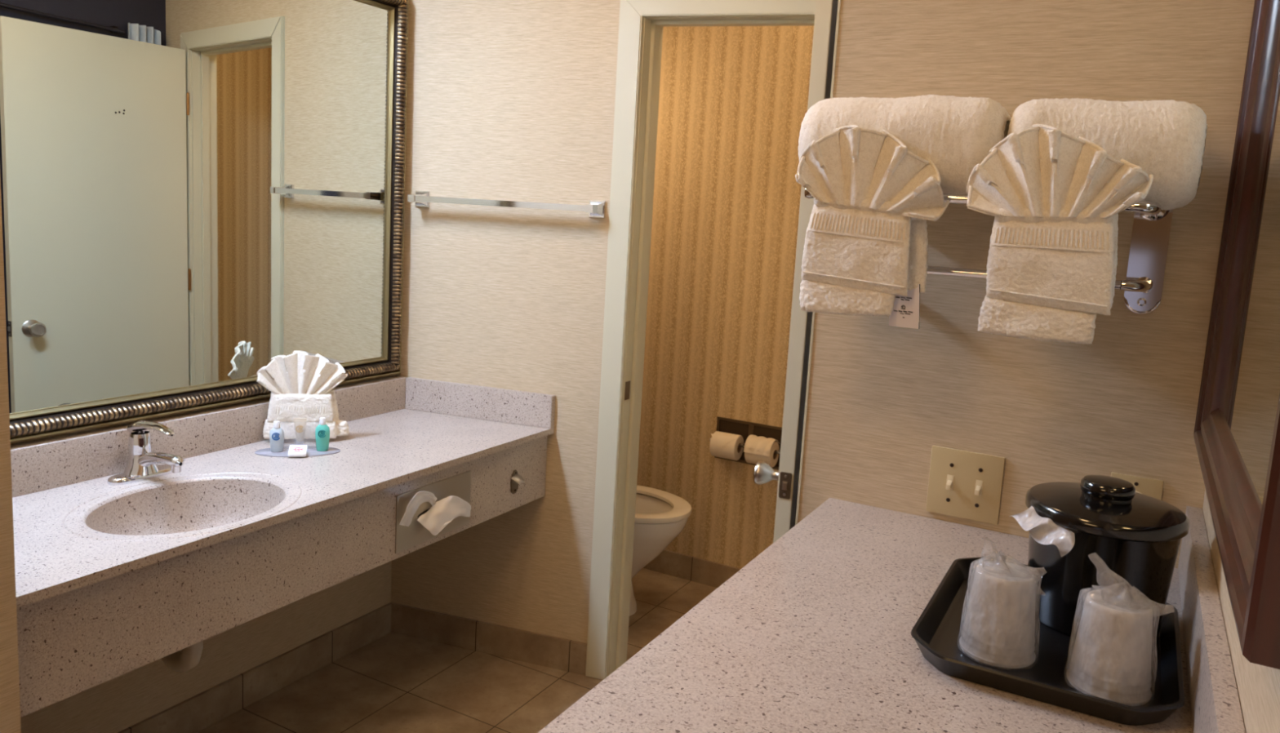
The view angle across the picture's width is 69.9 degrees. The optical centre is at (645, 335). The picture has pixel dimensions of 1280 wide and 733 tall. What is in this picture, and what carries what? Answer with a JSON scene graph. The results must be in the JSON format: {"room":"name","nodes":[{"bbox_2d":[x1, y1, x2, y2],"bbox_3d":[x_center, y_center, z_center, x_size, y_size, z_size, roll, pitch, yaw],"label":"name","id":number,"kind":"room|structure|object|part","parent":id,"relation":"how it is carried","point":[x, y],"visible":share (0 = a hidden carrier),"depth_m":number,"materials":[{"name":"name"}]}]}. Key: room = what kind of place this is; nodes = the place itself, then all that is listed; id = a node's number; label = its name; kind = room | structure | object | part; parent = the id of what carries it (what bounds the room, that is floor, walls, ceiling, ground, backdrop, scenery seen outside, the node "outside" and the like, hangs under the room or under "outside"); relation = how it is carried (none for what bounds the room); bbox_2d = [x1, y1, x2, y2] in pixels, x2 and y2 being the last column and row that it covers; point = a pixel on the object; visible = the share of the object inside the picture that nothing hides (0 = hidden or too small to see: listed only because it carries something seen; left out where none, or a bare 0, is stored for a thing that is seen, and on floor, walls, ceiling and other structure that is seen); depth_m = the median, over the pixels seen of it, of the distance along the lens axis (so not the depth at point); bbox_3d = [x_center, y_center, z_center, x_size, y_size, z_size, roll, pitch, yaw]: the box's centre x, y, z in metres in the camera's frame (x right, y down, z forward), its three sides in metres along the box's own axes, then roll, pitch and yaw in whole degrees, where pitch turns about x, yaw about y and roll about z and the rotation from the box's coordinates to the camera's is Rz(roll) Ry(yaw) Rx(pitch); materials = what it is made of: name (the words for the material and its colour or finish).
{"room":"hotel bathroom","nodes":[
{"label":"hotel bathroom","id":0,"kind":"room"},
{"bbox_2d":[0,175,21,732],"bbox_3d":[-1.284,-0.091,1.474,0.620,2.600,0.154,7,9,28],"label":"wall","id":1,"kind":"structure","parent":0,"point":[10,705],"depth_m":1.44,"materials":[{"name":"paint"}]},
{"bbox_2d":[9,371,395,732],"bbox_3d":[-1.733,-0.107,1.401,0.100,2.600,6.000,7,9,28],"label":"wall","id":2,"kind":"structure","parent":0,"point":[117,704],"depth_m":2.54,"materials":[{"name":"paint"}]},
{"bbox_2d":[0,0,408,443],"bbox_3d":[-1.126,-0.401,2.298,0.047,1.200,1.462,7,9,28],"label":"vanity mirror","id":3,"kind":"object","parent":2,"relation":"attached to","point":[196,195],"visible":0.86,"depth_m":2.31,"materials":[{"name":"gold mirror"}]},
{"bbox_2d":[10,375,407,497],"bbox_3d":[-1.164,0.254,2.383,0.053,0.104,1.483,7,9,28],"label":"backsplash","id":4,"kind":"structure","parent":2,"relation":"attached to","point":[57,461],"depth_m":2.30,"materials":[{"name":"grey stone"}]},
{"bbox_2d":[117,602,393,732],"bbox_3d":[-1.229,1.034,2.501,0.010,0.103,1.487,7,9,28],"label":"baseboard","id":5,"kind":"structure","parent":2,"relation":"attached to","point":[193,714],"depth_m":2.70,"materials":[{"name":"tile"}]},
{"bbox_2d":[10,375,555,717],"bbox_3d":[-0.925,0.478,2.337,0.568,0.507,1.591,7,9,28],"label":"countertop","id":6,"kind":"structure","parent":2,"relation":"attached to","point":[112,582],"depth_m":2.09,"materials":[{"name":"white stone"}]},
{"bbox_2d":[107,420,184,485],"bbox_3d":[-1.162,0.272,2.123,0.148,0.138,0.176,-2,9,-34],"label":"faucet","id":7,"kind":"object","parent":6,"relation":"on","point":[141,464],"visible":1,"depth_m":2.13,"materials":[{"name":"silver metal"}]},
{"bbox_3d":[-1.188,0.328,2.164,0.054,0.014,0.160,7,9,28],"label":"deck plate","id":8,"kind":"part","parent":7,"relation":"part of","materials":[{"name":"silver metal"}]},
{"bbox_3d":[-1.147,0.221,2.131,0.146,0.036,0.048,7,9,28],"label":"lever","id":9,"kind":"part","parent":7,"relation":"part of","materials":[{"name":"silver metal"}]},
{"bbox_3d":[-1.124,0.298,2.126,0.142,0.058,0.040,7,9,28],"label":"spout","id":10,"kind":"part","parent":7,"relation":"part of","materials":[{"name":"silver metal"}]},
{"bbox_2d":[85,480,285,535],"bbox_3d":[-1.000,0.443,2.017,0.336,0.140,0.414,7,9,28],"label":"basin","id":11,"kind":"object","parent":6,"relation":"in","point":[167,507],"depth_m":2.14,"materials":[{"name":"grey stone"}]},
{"bbox_2d":[254,421,340,457],"bbox_3d":[-0.925,0.273,2.440,0.214,0.078,0.100,1,8,-17],"label":"tray","id":12,"kind":"object","parent":6,"relation":"on","point":[312,451],"visible":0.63,"depth_m":2.43,"materials":[{"name":"grey plastic"}]},
{"bbox_2d":[269,420,284,452],"bbox_3d":[-0.975,0.267,2.421,0.037,0.082,0.026,1,8,-14],"label":"toiletry bottle","id":13,"kind":"object","parent":12,"relation":"on","point":[276,433],"visible":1,"depth_m":2.41,"materials":[{"name":"white plastic"}]},
{"bbox_2d":[288,444,307,457],"bbox_3d":[-0.913,0.303,2.404,0.045,0.021,0.042,1,8,-16],"label":"packet","id":14,"kind":"object","parent":12,"relation":"in","point":[294,450],"visible":1,"depth_m":2.40,"materials":[{"name":"white paper"}]},
{"bbox_2d":[293,417,306,444],"bbox_3d":[-0.935,0.263,2.481,0.035,0.079,0.019,1,8,-14],"label":"toiletry tube","id":15,"kind":"object","parent":12,"relation":"in","point":[300,425],"visible":0.94,"depth_m":2.48,"materials":[{"name":"white plastic"}]},
{"bbox_2d":[315,417,329,451],"bbox_3d":[-0.865,0.265,2.453,0.037,0.090,0.026,1,8,-14],"label":"toiletry bottle","id":16,"kind":"object","parent":12,"relation":"in","point":[322,432],"visible":1,"depth_m":2.45,"materials":[{"name":"teal plastic"}]},
{"bbox_2d":[262,390,349,439],"bbox_3d":[-0.945,0.220,2.557,0.225,0.132,0.076,1,8,-17],"label":"hand towel","id":17,"kind":"object","parent":6,"relation":"on","point":[283,408],"visible":0.76,"depth_m":2.53,"materials":[{"name":"white fabric"}]},
{"bbox_2d":[256,351,347,394],"bbox_3d":[-0.946,0.107,2.528,0.237,0.128,0.036,1,8,-19],"label":"washcloth","id":18,"kind":"object","parent":17,"relation":"on","point":[299,372],"visible":1,"depth_m":2.52,"materials":[{"name":"white fabric"}]},
{"bbox_2d":[395,471,471,553],"bbox_3d":[-0.562,0.467,2.445,0.003,0.152,0.288,7,9,28],"label":"dispenser","id":19,"kind":"object","parent":6,"relation":"attached to","point":[406,537],"visible":0.62,"depth_m":2.41,"materials":[{"name":"silver metal"}]},
{"bbox_2d":[399,490,471,535],"bbox_3d":[-0.550,0.455,2.409,0.054,0.141,0.256,7,9,28],"label":"tissue","id":20,"kind":"object","parent":19,"relation":"in","point":[442,513],"visible":1,"depth_m":2.41,"materials":[{"name":"white paper"}]},
{"bbox_2d":[510,469,524,493],"bbox_3d":[-0.381,0.442,2.748,0.030,0.072,0.044,7,9,28],"label":"bottle opener","id":21,"kind":"object","parent":6,"relation":"attached to","point":[516,479],"visible":1,"depth_m":2.74,"materials":[{"name":"grey metal"}]},
{"bbox_3d":[-0.393,0.440,2.754,0.004,0.072,0.040,7,9,28],"label":"plate","id":22,"kind":"part","parent":21,"relation":"part of","materials":[{"name":"grey metal"}]},
{"bbox_2d":[195,568,717,732],"bbox_3d":[-0.736,1.349,1.004,2.550,0.060,6.000,7,9,28],"label":"floor","id":23,"kind":"structure","parent":0,"point":[394,682],"depth_m":2.79,"materials":[{"name":"tile"}]},
{"bbox_2d":[629,484,691,616],"bbox_3d":[-0.204,0.594,3.440,0.809,0.839,0.460,7,9,28],"label":"toilet","id":24,"kind":"object","parent":23,"relation":"on","point":[660,516],"visible":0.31,"depth_m":3.26,"materials":[{"name":"beige ceramic"}]},
{"bbox_3d":[-0.052,0.612,3.359,0.463,0.022,0.374,7,9,28],"label":"seat","id":25,"kind":"part","parent":24,"relation":"part of","materials":[{"name":"beige plastic"}]},
{"bbox_2d":[537,497,1245,732],"bbox_3d":[0.200,0.829,0.940,0.572,1.091,1.442,7,9,28],"label":"countertop","id":26,"kind":"structure","parent":23,"relation":"on","point":[812,634],"depth_m":1.03,"materials":[{"name":"beige stone"}]},
{"bbox_2d":[911,556,1185,725],"bbox_3d":[0.490,0.357,1.111,0.276,0.026,0.360,7,9,28],"label":"serving tray","id":27,"kind":"object","parent":26,"relation":"on","point":[935,633],"visible":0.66,"depth_m":1.02,"materials":[{"name":"black plastic"}]},
{"bbox_2d":[959,560,1035,668],"bbox_3d":[0.411,0.319,1.060,0.083,0.098,0.083,7,9,28],"label":"plastic cup","id":28,"kind":"object","parent":27,"relation":"on","point":[998,630],"visible":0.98,"depth_m":1.03,"materials":[{"name":"white plastic"}]},
{"bbox_2d":[957,537,1046,657],"bbox_3d":[0.413,0.302,1.058,0.089,0.131,0.089,7,9,28],"label":"wrapper","id":29,"kind":"object","parent":28,"relation":"on","point":[997,559],"visible":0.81,"depth_m":1.06,"materials":[{"name":"clear plastic"}]},
{"bbox_2d":[1025,475,1189,638],"bbox_3d":[0.574,0.272,1.159,0.185,0.184,0.185,7,9,28],"label":"ice bucket","id":30,"kind":"object","parent":27,"relation":"on","point":[1138,536],"visible":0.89,"depth_m":1.10,"materials":[{"name":"black plastic"}]},
{"bbox_2d":[1009,506,1075,556],"bbox_3d":[0.490,0.237,1.124,0.038,0.050,0.092,1,8,-17],"label":"liner","id":31,"kind":"object","parent":30,"relation":"in","point":[1043,531],"visible":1,"depth_m":1.11,"materials":[{"name":"white plastic"}]},
{"bbox_3d":[0.578,0.215,1.151,0.185,0.026,0.185,7,9,28],"label":"lid","id":32,"kind":"part","parent":30,"relation":"part of","materials":[{"name":"black plastic"}]},
{"bbox_3d":[0.579,0.193,1.148,0.062,0.024,0.062,7,9,28],"label":"knob","id":33,"kind":"part","parent":30,"relation":"part of","materials":[{"name":"black plastic"}]},
{"bbox_2d":[1066,589,1152,706],"bbox_3d":[0.507,0.334,0.991,0.083,0.098,0.083,7,9,28],"label":"plastic cup","id":34,"kind":"object","parent":27,"relation":"on","point":[1111,657],"visible":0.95,"depth_m":0.96,"materials":[{"name":"white plastic"}]},
{"bbox_2d":[1064,552,1173,695],"bbox_3d":[0.508,0.311,0.989,0.089,0.144,0.088,2,8,-13],"label":"wrapper","id":35,"kind":"object","parent":34,"relation":"on","point":[1122,590],"visible":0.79,"depth_m":0.99,"materials":[{"name":"clear plastic"}]},
{"bbox_2d":[391,0,620,643],"bbox_3d":[0.072,-0.188,2.762,1.814,2.600,0.108,6,8,17],"label":"wall","id":36,"kind":"structure","parent":0,"point":[513,100],"depth_m":2.87,"materials":[{"name":"paint"}]},
{"bbox_2d":[391,602,586,675],"bbox_3d":[-0.527,1.002,3.035,0.723,0.103,0.010,6,8,17],"label":"baseboard","id":37,"kind":"structure","parent":36,"relation":"attached to","point":[558,653],"depth_m":3.02,"materials":[{"name":"tile"}]},
{"bbox_2d":[407,191,605,217],"bbox_3d":[-0.439,-0.404,2.808,0.647,0.049,0.072,6,8,17],"label":"towel bar","id":38,"kind":"object","parent":36,"relation":"attached to","point":[421,198],"visible":1,"depth_m":2.77,"materials":[{"name":"silver metal"}]},
{"bbox_3d":[-0.723,-0.432,2.898,0.049,0.049,0.072,6,8,17],"label":"post","id":39,"kind":"part","parent":38,"relation":"part of","materials":[{"name":"silver metal"}]},
{"bbox_3d":[-0.154,-0.375,2.719,0.049,0.049,0.072,6,8,17],"label":"post","id":40,"kind":"part","parent":38,"relation":"part of","materials":[{"name":"silver metal"}]},
{"bbox_2d":[585,0,816,679],"bbox_3d":[0.271,0.080,2.723,0.809,2.102,0.130,6,8,17],"label":"trim","id":41,"kind":"structure","parent":36,"relation":"attached to","point":[642,23],"depth_m":2.76,"materials":[{"name":"beige paint"}]},
{"bbox_3d":[-0.096,0.051,2.779,0.072,2.102,0.016,6,8,17],"label":"casing","id":42,"kind":"part","parent":41,"relation":"part of","materials":[{"name":"beige paint"}]},
{"bbox_3d":[-0.056,0.169,2.807,0.002,0.057,0.028,7,9,28],"label":"strike plate","id":43,"kind":"part","parent":41,"relation":"part of","materials":[{"name":"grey metal"}]},
{"bbox_2d":[753,0,838,542],"bbox_3d":[0.458,0.188,2.239,0.160,2.017,0.684,7,9,28],"label":"door","id":44,"kind":"structure","parent":36,"relation":"in","point":[787,477],"depth_m":1.92,"materials":[{"name":"beige paint"}]},
{"bbox_3d":[0.280,0.309,2.034,0.070,0.064,0.064,7,9,28],"label":"knob","id":45,"kind":"part","parent":44,"relation":"part of","materials":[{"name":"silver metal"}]},
{"bbox_3d":[0.298,0.321,1.956,0.025,0.057,0.002,7,8,23],"label":"latch plate","id":46,"kind":"part","parent":44,"relation":"part of","materials":[{"name":"grey metal"}]},
{"bbox_3d":[0.364,0.319,1.993,0.062,0.064,0.064,7,9,28],"label":"knob","id":47,"kind":"part","parent":44,"relation":"part of","materials":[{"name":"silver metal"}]},
{"bbox_2d":[636,26,813,568],"bbox_3d":[0.696,-0.237,3.392,2.252,2.600,0.100,7,9,28],"label":"wall","id":48,"kind":"structure","parent":0,"point":[733,100],"depth_m":3.56,"materials":[{"name":"paper"}]},
{"bbox_2d":[643,549,740,587],"bbox_3d":[0.445,0.984,3.594,1.900,0.100,0.010,7,9,28],"label":"baseboard","id":49,"kind":"structure","parent":48,"relation":"attached to","point":[707,572],"depth_m":3.73,"materials":[{"name":"tile"}]},
{"bbox_2d":[709,416,782,470],"bbox_3d":[0.393,0.421,3.539,0.295,0.166,0.052,7,9,28],"label":"toilet paper holder","id":50,"kind":"object","parent":48,"relation":"attached to","point":[744,428],"visible":0.3,"depth_m":3.56,"materials":[{"name":"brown metal"}]},
{"bbox_2d":[709,431,743,460],"bbox_3d":[0.311,0.427,3.545,0.113,0.098,0.100,7,9,28],"label":"toilet paper roll","id":51,"kind":"object","parent":50,"relation":"on","point":[722,445],"visible":0.99,"depth_m":3.51,"materials":[{"name":"beige paper"}]},
{"bbox_3d":[0.343,0.411,3.594,0.146,0.166,0.004,7,9,28],"label":"recess frame","id":52,"kind":"part","parent":50,"relation":"part of","materials":[{"name":"grey metal"}]},
{"bbox_2d":[743,435,779,467],"bbox_3d":[0.440,0.439,3.472,0.106,0.108,0.107,7,9,28],"label":"toilet paper roll","id":53,"kind":"object","parent":50,"relation":"on","point":[757,448],"visible":1,"depth_m":3.44,"materials":[{"name":"beige paper"}]},
{"bbox_3d":[0.470,0.428,3.526,0.146,0.166,0.004,7,9,28],"label":"recess frame","id":54,"kind":"part","parent":50,"relation":"part of","materials":[{"name":"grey metal"}]},
{"bbox_2d":[797,0,1254,568],"bbox_3d":[0.593,0.010,1.523,0.619,2.600,0.100,7,9,28],"label":"wall","id":55,"kind":"structure","parent":0,"point":[881,395],"depth_m":1.45,"materials":[{"name":"paper"}]},
{"bbox_2d":[795,0,840,524],"bbox_3d":[0.298,-0.021,1.626,0.004,2.600,0.006,7,9,28],"label":"trim","id":56,"kind":"structure","parent":55,"relation":"attached to","point":[839,1],"depth_m":1.63,"materials":[{"name":"beige paint"}]},
{"bbox_2d":[925,445,1005,524],"bbox_3d":[0.527,0.249,1.515,0.116,0.114,0.020,7,9,28],"label":"light switch","id":57,"kind":"object","parent":55,"relation":"attached to","point":[963,484],"visible":1,"depth_m":1.52,"materials":[{"name":"beige plastic"}]},
{"bbox_3d":[0.508,0.246,1.529,0.011,0.025,0.001,7,9,28],"label":"toggle frame","id":58,"kind":"part","parent":57,"relation":"part of","materials":[{"name":"beige plastic"}]},
{"bbox_3d":[0.548,0.251,1.508,0.011,0.025,0.001,7,9,28],"label":"toggle frame","id":59,"kind":"part","parent":57,"relation":"part of","materials":[{"name":"beige plastic"}]},
{"bbox_2d":[804,188,1173,313],"bbox_3d":[0.507,-0.168,1.385,0.502,0.239,0.191,7,9,28],"label":"towel rack","id":60,"kind":"object","parent":55,"relation":"attached to","point":[1143,285],"visible":0.4,"depth_m":1.36,"materials":[{"name":"silver metal"}]},
{"bbox_2d":[799,197,928,315],"bbox_3d":[0.325,-0.117,1.369,0.186,0.182,0.052,7,9,28],"label":"hand towel","id":61,"kind":"object","parent":60,"relation":"hanging from","point":[856,260],"visible":0.98,"depth_m":1.35,"materials":[{"name":"white fabric"}]},
{"bbox_2d":[888,284,919,328],"bbox_3d":[0.385,-0.044,1.354,0.045,0.066,0.004,7,9,28],"label":"tag","id":62,"kind":"object","parent":61,"relation":"attached to","point":[905,313],"visible":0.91,"depth_m":1.35,"materials":[{"name":"white paper"}]},
{"bbox_2d":[795,124,949,221],"bbox_3d":[0.328,-0.238,1.331,0.222,0.132,0.046,7,9,25],"label":"washcloth","id":63,"kind":"object","parent":60,"relation":"hanging from","point":[854,163],"visible":1,"depth_m":1.33,"materials":[{"name":"white fabric"}]},
{"bbox_2d":[798,94,1011,194],"bbox_3d":[0.399,-0.286,1.412,0.304,0.154,0.185,7,9,28],"label":"bath towel","id":64,"kind":"object","parent":60,"relation":"on","point":[957,134],"visible":0.43,"depth_m":1.31,"materials":[{"name":"white fabric"}]},
{"bbox_2d":[977,208,1118,344],"bbox_3d":[0.543,-0.082,1.236,0.165,0.181,0.052,7,9,28],"label":"hand towel","id":65,"kind":"object","parent":60,"relation":"hanging from","point":[1048,278],"visible":0.98,"depth_m":1.22,"materials":[{"name":"white fabric"}]},
{"bbox_2d":[965,124,1153,220],"bbox_3d":[0.541,-0.214,1.206,0.227,0.128,0.048,8,9,30],"label":"washcloth","id":66,"kind":"object","parent":65,"relation":"on","point":[1038,169],"visible":1,"depth_m":1.20,"materials":[{"name":"white fabric"}]},
{"bbox_2d":[1007,97,1207,210],"bbox_3d":[0.640,-0.254,1.285,0.244,0.146,0.173,7,9,28],"label":"bath towel","id":67,"kind":"object","parent":60,"relation":"on","point":[1166,139],"visible":0.58,"depth_m":1.20,"materials":[{"name":"white fabric"}]},
{"bbox_3d":[0.719,-0.072,1.337,0.084,0.025,0.032,-4,11,-44],"label":"arm","id":68,"kind":"part","parent":60,"relation":"part of","materials":[{"name":"silver metal"}]},
{"bbox_3d":[0.702,-0.182,1.275,0.040,0.031,0.189,9,9,35],"label":"shelf arm","id":69,"kind":"part","parent":60,"relation":"part of","materials":[{"name":"silver metal"}]},
{"bbox_3d":[0.749,-0.150,1.358,0.049,0.239,0.009,7,9,28],"label":"wall plate","id":70,"kind":"part","parent":60,"relation":"part of","materials":[{"name":"silver metal"}]},
{"bbox_2d":[1111,471,1164,500],"bbox_3d":[0.746,0.271,1.404,0.071,0.114,0.008,7,9,28],"label":"outlet plate","id":71,"kind":"object","parent":55,"relation":"attached to","point":[1152,487],"visible":0.27,"depth_m":1.39,"materials":[{"name":"beige plastic"}]},
{"bbox_2d":[1202,488,1279,732],"bbox_3d":[0.326,0.161,0.296,0.100,2.600,6.000,7,9,28],"label":"wall","id":72,"kind":"structure","parent":0,"point":[1258,686],"depth_m":0.76,"materials":[{"name":"paint"}]},
{"bbox_2d":[1177,506,1245,732],"bbox_3d":[0.470,0.370,0.744,0.020,0.098,1.442,7,9,28],"label":"backsplash","id":73,"kind":"structure","parent":72,"relation":"attached to","point":[1214,700],"depth_m":0.96,"materials":[{"name":"beige stone"}]},
{"bbox_2d":[1193,0,1279,669],"bbox_3d":[0.650,-0.416,0.895,0.026,1.222,0.808,7,9,28],"label":"wall mirror","id":74,"kind":"object","parent":72,"relation":"attached to","point":[1237,433],"visible":1,"depth_m":1.01,"materials":[{"name":"brown wood"}]},
{"bbox_2d":[1218,0,1279,511],"bbox_3d":[0.660,-0.414,0.890,0.004,1.112,0.698,7,9,28],"label":"mirror glass","id":75,"kind":"object","parent":74,"relation":"attached to","point":[1249,348],"depth_m":1.04,"materials":[{"name":"silver"}]}
]}

